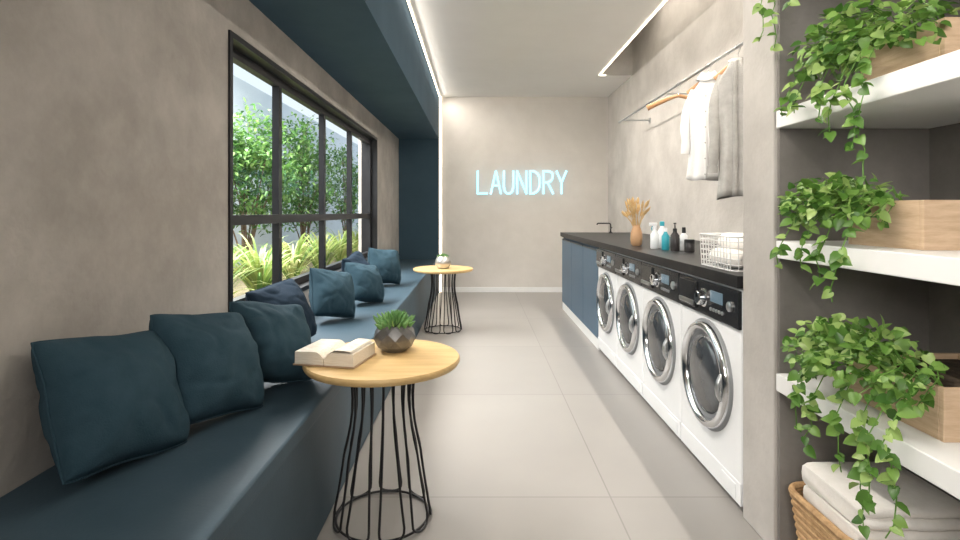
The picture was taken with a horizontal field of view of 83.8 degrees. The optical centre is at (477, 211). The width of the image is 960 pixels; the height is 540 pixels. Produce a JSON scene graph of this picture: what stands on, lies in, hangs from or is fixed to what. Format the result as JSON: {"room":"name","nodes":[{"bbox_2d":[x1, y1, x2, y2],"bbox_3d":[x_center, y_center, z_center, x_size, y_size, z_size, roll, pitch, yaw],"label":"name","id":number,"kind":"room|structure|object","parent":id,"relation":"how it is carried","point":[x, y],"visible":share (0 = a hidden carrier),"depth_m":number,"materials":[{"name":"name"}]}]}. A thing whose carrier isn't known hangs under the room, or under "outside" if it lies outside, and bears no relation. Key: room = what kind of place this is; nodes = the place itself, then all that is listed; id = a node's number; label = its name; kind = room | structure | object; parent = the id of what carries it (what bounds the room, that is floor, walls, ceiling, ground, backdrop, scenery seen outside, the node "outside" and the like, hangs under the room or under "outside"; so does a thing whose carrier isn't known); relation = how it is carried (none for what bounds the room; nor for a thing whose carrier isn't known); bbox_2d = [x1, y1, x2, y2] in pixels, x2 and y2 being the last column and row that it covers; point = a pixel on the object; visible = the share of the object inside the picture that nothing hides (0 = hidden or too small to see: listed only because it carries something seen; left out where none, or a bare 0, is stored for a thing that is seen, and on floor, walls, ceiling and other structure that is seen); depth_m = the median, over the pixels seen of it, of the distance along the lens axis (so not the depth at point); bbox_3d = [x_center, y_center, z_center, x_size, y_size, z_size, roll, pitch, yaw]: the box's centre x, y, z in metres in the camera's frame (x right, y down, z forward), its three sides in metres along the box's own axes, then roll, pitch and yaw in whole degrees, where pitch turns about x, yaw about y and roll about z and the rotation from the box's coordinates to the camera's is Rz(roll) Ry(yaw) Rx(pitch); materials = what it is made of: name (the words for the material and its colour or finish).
{"room":"laundry","nodes":[
{"label":"laundry","id":0,"kind":"room"},
{"bbox_2d":[0,0,398,496],"bbox_3d":[-1.210,-0.250,2.910,0.200,2.780,9.820,0,0,0],"label":"wall","id":1,"kind":"structure","parent":0,"point":[114,113],"depth_m":1.62,"materials":[{"name":"paint"}]},
{"bbox_2d":[228,30,377,311],"bbox_3d":[-1.185,-0.155,4.118,0.170,1.310,3.484,0,0,0],"label":"window","id":2,"kind":"structure","parent":1,"relation":"in","point":[241,53],"depth_m":3.23,"materials":[{"name":"black metal"}]},
{"bbox_2d":[249,0,438,138],"bbox_3d":[-0.830,-1.417,2.750,0.560,0.785,9.500,0,0,0],"label":"ceiling soffit","id":3,"kind":"structure","parent":1,"relation":"attached to","point":[373,49],"depth_m":3.67,"materials":[{"name":"blue paint"}]},
{"bbox_2d":[441,97,607,286],"bbox_3d":[0.370,-0.250,7.720,2.960,2.780,0.200,0,0,0],"label":"wall","id":4,"kind":"structure","parent":0,"point":[512,240],"depth_m":7.62,"materials":[{"name":"paint"}]},
{"bbox_2d":[399,139,438,292],"bbox_3d":[-0.830,-0.335,7.560,0.560,2.950,0.120,0,0,0],"label":"wall panel","id":5,"kind":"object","parent":4,"relation":"attached to","point":[418,158],"depth_m":7.50,"materials":[{"name":"blue paint"}]},
{"bbox_2d":[407,0,440,291],"bbox_3d":[-0.537,-0.250,2.810,0.026,2.780,9.620,0,0,0],"label":"led strip","id":6,"kind":"object","parent":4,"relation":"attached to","point":[407,0],"visible":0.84,"depth_m":7.60,"materials":[{"name":"white plastic"}]},
{"bbox_2d":[441,287,561,291],"bbox_3d":[0.665,1.105,7.613,2.370,0.070,0.014,0,0,0],"label":"baseboard","id":7,"kind":"structure","parent":4,"relation":"attached to","point":[458,289],"depth_m":7.61,"materials":[{"name":"white paint"}]},
{"bbox_2d":[477,170,566,194],"bbox_3d":[0.626,-0.420,7.602,1.290,0.350,0.036,0,0,0],"label":"sign","id":8,"kind":"object","parent":4,"relation":"attached to","point":[530,171],"visible":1,"depth_m":7.59,"materials":[{"name":"teal plastic"}]},
{"bbox_2d":[409,0,663,96],"bbox_3d":[0.650,-1.925,2.910,2.400,0.570,9.820,0,0,0],"label":"ceiling","id":9,"kind":"structure","parent":0,"point":[473,48],"depth_m":5.18,"materials":[{"name":"paint"}]},
{"bbox_2d":[599,0,666,75],"bbox_3d":[1.453,-1.635,4.200,0.014,0.010,4.400,0,0,0],"label":"led strip","id":10,"kind":"object","parent":9,"relation":"attached to","point":[665,1],"visible":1,"depth_m":4.88,"materials":[{"name":"white plastic"}]},
{"bbox_2d":[317,292,762,539],"bbox_3d":[0.345,1.200,2.835,3.310,0.120,9.970,0,0,0],"label":"floor","id":11,"kind":"structure","parent":0,"point":[534,433],"depth_m":2.54,"materials":[{"name":"tile"}]},
{"bbox_2d":[0,259,437,539],"bbox_3d":[-0.830,0.900,2.750,0.560,0.480,9.500,0,0,0],"label":"window bench","id":12,"kind":"object","parent":11,"relation":"on","point":[271,471],"visible":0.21,"depth_m":1.44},
{"bbox_2d":[30,330,189,484],"bbox_3d":[-0.949,0.486,1.409,0.242,0.343,0.381,0,0,18],"label":"cushion","id":13,"kind":"object","parent":12,"relation":"on","point":[105,402],"visible":1,"depth_m":1.31,"materials":[{"name":"blue fabric"}]},
{"bbox_2d":[149,312,264,424],"bbox_3d":[-0.848,0.483,1.702,0.244,0.349,0.384,0,0,21],"label":"cushion","id":14,"kind":"object","parent":12,"relation":"on","point":[216,356],"visible":0.75,"depth_m":1.62,"materials":[{"name":"blue fabric"}]},
{"bbox_2d":[229,301,311,382],"bbox_3d":[-0.781,0.495,2.036,0.251,0.326,0.328,0,0,44],"label":"cushion","id":15,"kind":"object","parent":12,"relation":"on","point":[278,331],"visible":0.7,"depth_m":1.97,"materials":[{"name":"blue fabric"}]},
{"bbox_2d":[245,278,316,336],"bbox_3d":[-0.945,0.499,2.600,0.236,0.316,0.321,0,0,12],"label":"cushion","id":16,"kind":"object","parent":12,"relation":"on","point":[285,292],"visible":0.48,"depth_m":2.58,"materials":[{"name":"blue fabric"}]},
{"bbox_2d":[309,268,355,317],"bbox_3d":[-0.886,0.497,3.268,0.332,0.322,0.230,0,0,-45],"label":"cushion","id":17,"kind":"object","parent":12,"relation":"on","point":[331,293],"visible":0.99,"depth_m":3.19,"materials":[{"name":"blue fabric"}]},
{"bbox_2d":[341,251,369,271],"bbox_3d":[-0.981,0.493,4.380,0.237,0.329,0.306,0,0,-3],"label":"cushion","id":18,"kind":"object","parent":12,"relation":"on","point":[357,256],"visible":0.36,"depth_m":4.33,"materials":[{"name":"blue fabric"}]},
{"bbox_2d":[344,262,383,301],"bbox_3d":[-0.819,0.508,3.858,0.279,0.299,0.255,0,0,-36],"label":"cushion","id":19,"kind":"object","parent":12,"relation":"on","point":[367,279],"visible":0.88,"depth_m":3.78,"materials":[{"name":"blue fabric"}]},
{"bbox_2d":[367,247,400,284],"bbox_3d":[-0.838,0.487,4.799,0.302,0.345,0.268,0,0,-21],"label":"cushion","id":20,"kind":"object","parent":12,"relation":"on","point":[387,262],"visible":0.88,"depth_m":4.73,"materials":[{"name":"blue fabric"}]},
{"bbox_2d":[302,339,459,539],"bbox_3d":[-0.355,0.839,2.000,0.574,0.599,0.574,0,0,0],"label":"side table","id":21,"kind":"object","parent":11,"relation":"on","point":[424,360],"visible":0.93,"depth_m":1.89,"materials":[{"name":"brown wood"}]},
{"bbox_2d":[293,338,375,368],"bbox_3d":[-0.518,0.510,1.955,0.232,0.059,0.196,0,0,12],"label":"open book","id":22,"kind":"object","parent":21,"relation":"on","point":[332,353],"visible":1,"depth_m":1.88,"materials":[{"name":"white paper"}]},
{"bbox_2d":[373,309,415,352],"bbox_3d":[-0.326,0.460,2.098,0.170,0.160,0.185,0,0,0],"label":"succulent pot","id":23,"kind":"object","parent":21,"relation":"on","point":[394,333],"visible":1,"depth_m":2.04,"materials":[{"name":"ceramic"}]},
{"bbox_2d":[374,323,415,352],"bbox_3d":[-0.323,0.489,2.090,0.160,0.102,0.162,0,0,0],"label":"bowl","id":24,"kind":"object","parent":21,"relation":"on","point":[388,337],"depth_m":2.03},
{"bbox_2d":[413,265,472,333],"bbox_3d":[-0.335,0.839,5.150,0.574,0.599,0.574,0,0,0],"label":"side table","id":25,"kind":"object","parent":11,"relation":"on","point":[453,269],"visible":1,"depth_m":5.10,"materials":[{"name":"beige wood"}]},
{"bbox_2d":[435,253,450,268],"bbox_3d":[-0.335,0.467,5.120,0.152,0.146,0.152,0,0,0],"label":"succulent pot","id":26,"kind":"object","parent":25,"relation":"on","point":[442,261],"visible":1,"depth_m":5.07,"materials":[{"name":"white ceramic"}]},
{"bbox_2d":[562,237,572,318],"bbox_3d":[1.267,0.714,5.986,0.566,0.852,0.626,0,0,0],"label":"base cabinet","id":27,"kind":"object","parent":11,"relation":"on","point":[566,243],"visible":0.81,"depth_m":5.98,"materials":[{"name":"blue paint"}]},
{"bbox_2d":[571,240,584,332],"bbox_3d":[1.267,0.714,5.358,0.566,0.852,0.626,0,0,0],"label":"base cabinet","id":28,"kind":"object","parent":11,"relation":"on","point":[576,247],"visible":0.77,"depth_m":5.32,"materials":[{"name":"blue paint"}]},
{"bbox_2d":[583,244,599,349],"bbox_3d":[1.267,0.714,4.730,0.566,0.852,0.626,0,0,0],"label":"base cabinet","id":29,"kind":"object","parent":11,"relation":"on","point":[590,268],"visible":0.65,"depth_m":4.71,"materials":[{"name":"blue paint"}]},
{"bbox_2d":[596,248,617,366],"bbox_3d":[1.251,0.716,4.112,0.639,0.848,0.595,0,0,0],"label":"washing machine","id":30,"kind":"object","parent":11,"relation":"on","point":[607,285],"visible":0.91,"depth_m":4.02,"materials":[{"name":"white metal"}]},
{"bbox_2d":[615,253,643,396],"bbox_3d":[1.251,0.716,3.511,0.639,0.848,0.595,0,0,0],"label":"washing machine","id":31,"kind":"object","parent":11,"relation":"on","point":[630,295],"visible":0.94,"depth_m":3.42,"materials":[{"name":"white metal"}]},
{"bbox_2d":[641,261,682,438],"bbox_3d":[1.251,0.716,2.909,0.639,0.848,0.595,0,0,0],"label":"washing machine","id":32,"kind":"object","parent":11,"relation":"on","point":[662,317],"visible":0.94,"depth_m":2.81,"materials":[{"name":"white metal"}]},
{"bbox_2d":[679,273,742,506],"bbox_3d":[1.251,0.716,2.308,0.639,0.848,0.595,0,0,0],"label":"washing machine","id":33,"kind":"object","parent":11,"relation":"on","point":[712,312],"visible":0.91,"depth_m":2.21,"materials":[{"name":"white metal"}]},
{"bbox_2d":[560,232,742,288],"bbox_3d":[1.411,0.264,4.159,0.878,0.047,4.313,0,0,0],"label":"countertop","id":34,"kind":"structure","parent":33,"relation":"on","point":[618,242],"depth_m":3.12,"materials":[{"name":"black stone"}]},
{"bbox_2d":[596,223,611,232],"bbox_3d":[1.434,0.180,6.055,0.177,0.120,0.083,0,0,19],"label":"faucet","id":35,"kind":"object","parent":34,"relation":"on","point":[597,223],"visible":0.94,"depth_m":6.04,"materials":[{"name":"black metal"}]},
{"bbox_2d":[621,197,650,245],"bbox_3d":[1.128,0.063,3.794,0.206,0.354,0.186,0,0,0],"label":"vase","id":36,"kind":"object","parent":34,"relation":"on","point":[636,238],"visible":1,"depth_m":3.78,"materials":[{"name":"ceramic"}]},
{"bbox_2d":[649,223,658,248],"bbox_3d":[1.151,0.155,3.500,0.062,0.170,0.053,0,0,0],"label":"spray bottle","id":37,"kind":"object","parent":34,"relation":"on","point":[654,236],"visible":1,"depth_m":3.48,"materials":[{"name":"white plastic"}]},
{"bbox_2d":[657,221,663,247],"bbox_3d":[1.225,0.151,3.560,0.060,0.178,0.060,0,0,0],"label":"bottle","id":38,"kind":"object","parent":34,"relation":"on","point":[660,231],"visible":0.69,"depth_m":3.54,"materials":[{"name":"white plastic"}]},
{"bbox_2d":[662,228,669,249],"bbox_3d":[1.185,0.170,3.380,0.048,0.140,0.048,0,0,0],"label":"bottle","id":39,"kind":"object","parent":34,"relation":"on","point":[665,237],"visible":0.98,"depth_m":3.36,"materials":[{"name":"teal plastic"}]},
{"bbox_2d":[670,223,679,250],"bbox_3d":[1.215,0.153,3.300,0.053,0.173,0.053,0,0,0],"label":"pump bottle","id":40,"kind":"object","parent":34,"relation":"on","point":[674,237],"visible":0.99,"depth_m":3.28,"materials":[{"name":"black plastic"}]},
{"bbox_2d":[680,227,687,250],"bbox_3d":[1.285,0.168,3.340,0.044,0.144,0.044,0,0,0],"label":"bottle","id":41,"kind":"object","parent":34,"relation":"on","point":[683,235],"visible":0.84,"depth_m":3.33,"materials":[{"name":"white plastic"}]},
{"bbox_2d":[684,239,694,251],"bbox_3d":[1.265,0.202,3.200,0.060,0.076,0.060,0,0,0],"label":"storage jar","id":42,"kind":"object","parent":34,"relation":"on","point":[689,244],"visible":0.99,"depth_m":3.18,"materials":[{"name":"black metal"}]},
{"bbox_2d":[699,233,742,271],"bbox_3d":[1.155,0.167,2.290,0.298,0.143,0.348,0,0,0],"label":"wire basket","id":43,"kind":"object","parent":34,"relation":"on","point":[717,235],"visible":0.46,"depth_m":2.26,"materials":[{"name":"white metal"}]},
{"bbox_2d":[710,248,742,268],"bbox_3d":[1.075,0.195,2.290,0.075,0.075,0.277,0,0,0],"label":"rolled towel","id":44,"kind":"object","parent":43,"relation":"in","point":[733,256],"visible":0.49,"depth_m":2.22,"materials":[{"name":"white fabric"}]},
{"bbox_2d":[718,233,742,250],"bbox_3d":[1.115,0.129,2.290,0.075,0.075,0.277,0,0,0],"label":"rolled towel","id":45,"kind":"object","parent":44,"relation":"on","point":[735,245],"visible":0.28,"depth_m":2.28,"materials":[{"name":"white fabric"}]},
{"bbox_2d":[788,481,853,539],"bbox_3d":[1.190,1.012,1.585,0.393,0.257,0.363,0,0,0],"label":"wicker basket","id":46,"kind":"object","parent":11,"relation":"on","point":[810,524],"visible":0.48,"depth_m":1.62,"materials":[{"name":"brown wicker"}]},
{"bbox_3d":[1.182,1.095,1.582,0.260,0.066,0.262,0,0,0],"label":"folded towel","id":47,"kind":"object","parent":46,"relation":"in","visible":0},
{"bbox_3d":[1.183,1.030,1.582,0.260,0.067,0.262,0,0,0],"label":"folded towel","id":48,"kind":"object","parent":47,"relation":"on","visible":0},
{"bbox_3d":[1.188,0.963,1.582,0.260,0.066,0.262,0,0,0],"label":"folded towel","id":49,"kind":"object","parent":48,"relation":"on","visible":0},
{"bbox_2d":[803,485,959,539],"bbox_3d":[1.190,0.897,1.582,0.300,0.066,0.296,0,0,0],"label":"folded towel","id":50,"kind":"object","parent":49,"relation":"on","point":[845,525],"visible":0.37,"depth_m":1.48,"materials":[{"name":"white fabric"}]},
{"bbox_2d":[802,462,959,531],"bbox_3d":[1.186,0.831,1.582,0.300,0.067,0.296,0,0,0],"label":"folded towel","id":51,"kind":"object","parent":50,"relation":"on","point":[931,509],"visible":0.74,"depth_m":1.50,"materials":[{"name":"white fabric"}]},
{"bbox_2d":[601,39,632,74],"bbox_3d":[1.655,-1.890,6.410,0.390,0.500,0.020,0,0,0],"label":"wall","id":52,"kind":"structure","parent":0,"point":[622,64],"depth_m":6.40,"materials":[{"name":"paint"}]},
{"bbox_2d":[608,0,742,242],"bbox_3d":[1.925,-0.535,2.910,0.150,3.350,9.820,0,0,0],"label":"wall","id":53,"kind":"structure","parent":0,"point":[646,161],"depth_m":5.20,"materials":[{"name":"paint"}]},
{"bbox_2d":[618,42,742,122],"bbox_3d":[1.692,-0.985,4.100,0.315,0.060,3.526,0,0,0],"label":"rail","id":54,"kind":"object","parent":53,"relation":"attached to","point":[738,46],"visible":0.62,"depth_m":4.09,"materials":[{"name":"metal"}]},
{"bbox_2d":[646,83,687,110],"bbox_3d":[1.552,-0.898,4.148,0.478,0.205,0.033,0,0,12],"label":"clothes hanger","id":55,"kind":"object","parent":54,"relation":"hanging from","point":[661,101],"visible":0.7,"depth_m":4.15,"materials":[{"name":"brown wood"}]},
{"bbox_2d":[686,63,710,93],"bbox_3d":[1.555,-0.899,3.607,0.296,0.203,0.034,0,0,36],"label":"clothes hanger","id":56,"kind":"object","parent":54,"relation":"hanging from","point":[693,87],"visible":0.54,"depth_m":3.65,"materials":[{"name":"brown wood"}]},
{"bbox_2d":[680,70,718,180],"bbox_3d":[1.547,-0.578,3.596,0.351,0.734,0.172,0,0,36],"label":"shirt","id":57,"kind":"object","parent":56,"relation":"hanging from","point":[694,124],"visible":0.58,"depth_m":3.58,"materials":[{"name":"fabric"}]},
{"bbox_2d":[713,44,740,80],"bbox_3d":[1.556,-0.899,3.196,0.296,0.203,0.034,0,0,44],"label":"clothes hanger","id":58,"kind":"object","parent":54,"relation":"hanging from","point":[721,72],"visible":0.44,"depth_m":3.25,"materials":[{"name":"brown wood"}]},
{"bbox_2d":[707,57,742,199],"bbox_3d":[1.550,-0.496,3.190,0.336,0.842,0.159,0,0,44],"label":"cardigan","id":59,"kind":"object","parent":58,"relation":"hanging from","point":[725,119],"visible":0.6,"depth_m":3.18,"materials":[{"name":"white fabric"}]},
{"bbox_2d":[743,0,776,539],"bbox_3d":[1.420,-0.250,1.895,0.860,2.780,0.210,0,0,0],"label":"wall column","id":60,"kind":"structure","parent":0,"point":[759,62],"depth_m":1.89,"materials":[{"name":"concrete"}]},
{"bbox_2d":[777,0,959,539],"bbox_3d":[1.426,-0.250,-0.105,0.848,2.780,3.790,0,0,0],"label":"wall","id":61,"kind":"structure","parent":0,"point":[921,164],"depth_m":1.78,"materials":[{"name":"concrete"}]},
{"bbox_2d":[770,170,959,301],"bbox_3d":[1.141,0.061,1.531,0.518,0.359,0.422,0,0,0],"label":"trailing plant","id":62,"kind":"object","parent":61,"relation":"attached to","point":[875,218],"visible":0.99,"depth_m":1.44,"materials":[{"name":"green plant"}]},
{"bbox_2d":[774,0,959,184],"bbox_3d":[1.151,-0.328,1.460,0.498,0.528,0.525,0,0,0],"label":"trailing plant","id":63,"kind":"object","parent":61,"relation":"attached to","point":[884,48],"visible":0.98,"depth_m":1.38,"materials":[{"name":"green plant"}]},
{"bbox_2d":[776,50,959,128],"bbox_3d":[1.245,-0.306,0.289,0.510,0.058,2.978,0,0,0],"label":"wall shelf","id":64,"kind":"object","parent":61,"relation":"attached to","point":[926,94],"visible":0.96,"depth_m":1.40,"materials":[{"name":"white paint"}]},
{"bbox_2d":[776,373,959,499],"bbox_3d":[1.245,0.564,0.289,0.510,0.058,2.978,0,0,0],"label":"wall shelf","id":65,"kind":"object","parent":61,"relation":"attached to","point":[936,461],"visible":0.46,"depth_m":1.26,"materials":[{"name":"white paint"}]},
{"bbox_2d":[776,241,959,285],"bbox_3d":[1.245,0.124,0.289,0.510,0.058,2.978,0,0,0],"label":"wall shelf","id":66,"kind":"object","parent":61,"relation":"attached to","point":[938,266],"visible":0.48,"depth_m":1.29,"materials":[{"name":"white paint"}]},
{"bbox_3d":[1.245,-0.746,0.289,0.510,0.058,2.978,0,0,0],"label":"wall shelf","id":67,"kind":"object","parent":61,"relation":"attached to","visible":0},
{"bbox_2d":[752,0,799,50],"bbox_3d":[1.139,-0.775,1.585,0.482,0.528,0.380,0,0,0],"label":"trailing plant","id":68,"kind":"object","parent":67,"relation":"on","point":[757,7],"visible":1,"depth_m":1.71,"materials":[{"name":"green plant"}]},
{"bbox_2d":[781,313,959,539],"bbox_3d":[1.132,0.533,1.459,0.533,0.526,0.541,0,0,0],"label":"trailing plant","id":69,"kind":"object","parent":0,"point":[920,389],"visible":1,"depth_m":1.35,"materials":[{"name":"green plant"}]},
{"label":"outside","id":70,"kind":"structure","parent":0,"visible":0},
{"bbox_2d":[233,253,336,297],"bbox_3d":[-5.155,1.030,8.000,7.690,0.460,20.000,0,0,0],"label":"floor","id":71,"kind":"structure","parent":70,"point":[240,285],"depth_m":5.99,"materials":[{"name":"soil"}]},
{"bbox_2d":[233,243,271,297],"bbox_3d":[-1.959,0.495,3.894,1.028,0.609,1.106,0,0,0],"label":"spiky plant","id":72,"kind":"object","parent":71,"relation":"on","point":[235,260],"visible":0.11,"depth_m":4.01,"materials":[{"name":"green plant"}]},
{"bbox_2d":[233,98,305,271],"bbox_3d":[-2.820,-0.383,6.588,1.148,2.370,1.996,0,0,-6],"label":"tree","id":73,"kind":"object","parent":71,"relation":"on","point":[247,157],"visible":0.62,"depth_m":6.48,"materials":[{"name":"green plant"}]},
{"bbox_2d":[233,233,306,290],"bbox_3d":[-1.998,0.497,4.825,1.015,0.606,1.050,0,0,0],"label":"spiky plant","id":74,"kind":"object","parent":71,"relation":"on","point":[264,274],"visible":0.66,"depth_m":4.71,"materials":[{"name":"green plant"}]},
{"bbox_2d":[250,228,335,278],"bbox_3d":[-1.963,0.483,5.686,0.994,0.633,1.120,0,0,0],"label":"spiky plant","id":75,"kind":"object","parent":71,"relation":"on","point":[301,248],"visible":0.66,"depth_m":5.57,"materials":[{"name":"green plant"}]},
{"bbox_2d":[233,75,357,267],"bbox_3d":[-3.600,-0.580,8.000,0.200,2.760,20.000,0,0,0],"label":"wall","id":76,"kind":"structure","parent":71,"relation":"on","point":[242,89],"depth_m":9.63,"materials":[{"name":"paint"}]},
{"bbox_2d":[264,110,344,260],"bbox_3d":[-2.846,-0.402,8.787,1.107,2.410,2.305,0,0,3],"label":"tree","id":77,"kind":"object","parent":71,"relation":"on","point":[306,167],"visible":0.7,"depth_m":8.47,"materials":[{"name":"green plant"}]},
{"bbox_2d":[290,232,355,268],"bbox_3d":[-1.968,0.490,6.707,0.985,0.619,0.957,0,0,0],"label":"spiky plant","id":78,"kind":"object","parent":71,"relation":"on","point":[315,260],"visible":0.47,"depth_m":6.65,"materials":[{"name":"green plant"}]},
{"bbox_2d":[316,227,357,261],"bbox_3d":[-1.958,0.479,7.690,0.990,0.641,1.015,0,0,38],"label":"spiky plant","id":79,"kind":"object","parent":71,"relation":"on","point":[343,254],"visible":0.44,"depth_m":7.61,"materials":[{"name":"green plant"}]},
{"bbox_2d":[318,143,357,233],"bbox_3d":[-2.786,-0.332,11.602,1.112,2.271,2.338,0,0,-9],"label":"tree","id":80,"kind":"object","parent":71,"relation":"on","point":[343,208],"visible":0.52,"depth_m":11.36,"materials":[{"name":"green plant"}]},
{"bbox_2d":[338,228,357,252],"bbox_3d":[-1.915,0.492,8.703,1.056,0.615,0.956,0,0,0],"label":"spiky plant","id":81,"kind":"object","parent":71,"relation":"on","point":[353,233],"visible":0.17,"depth_m":8.56,"materials":[{"name":"green plant"}]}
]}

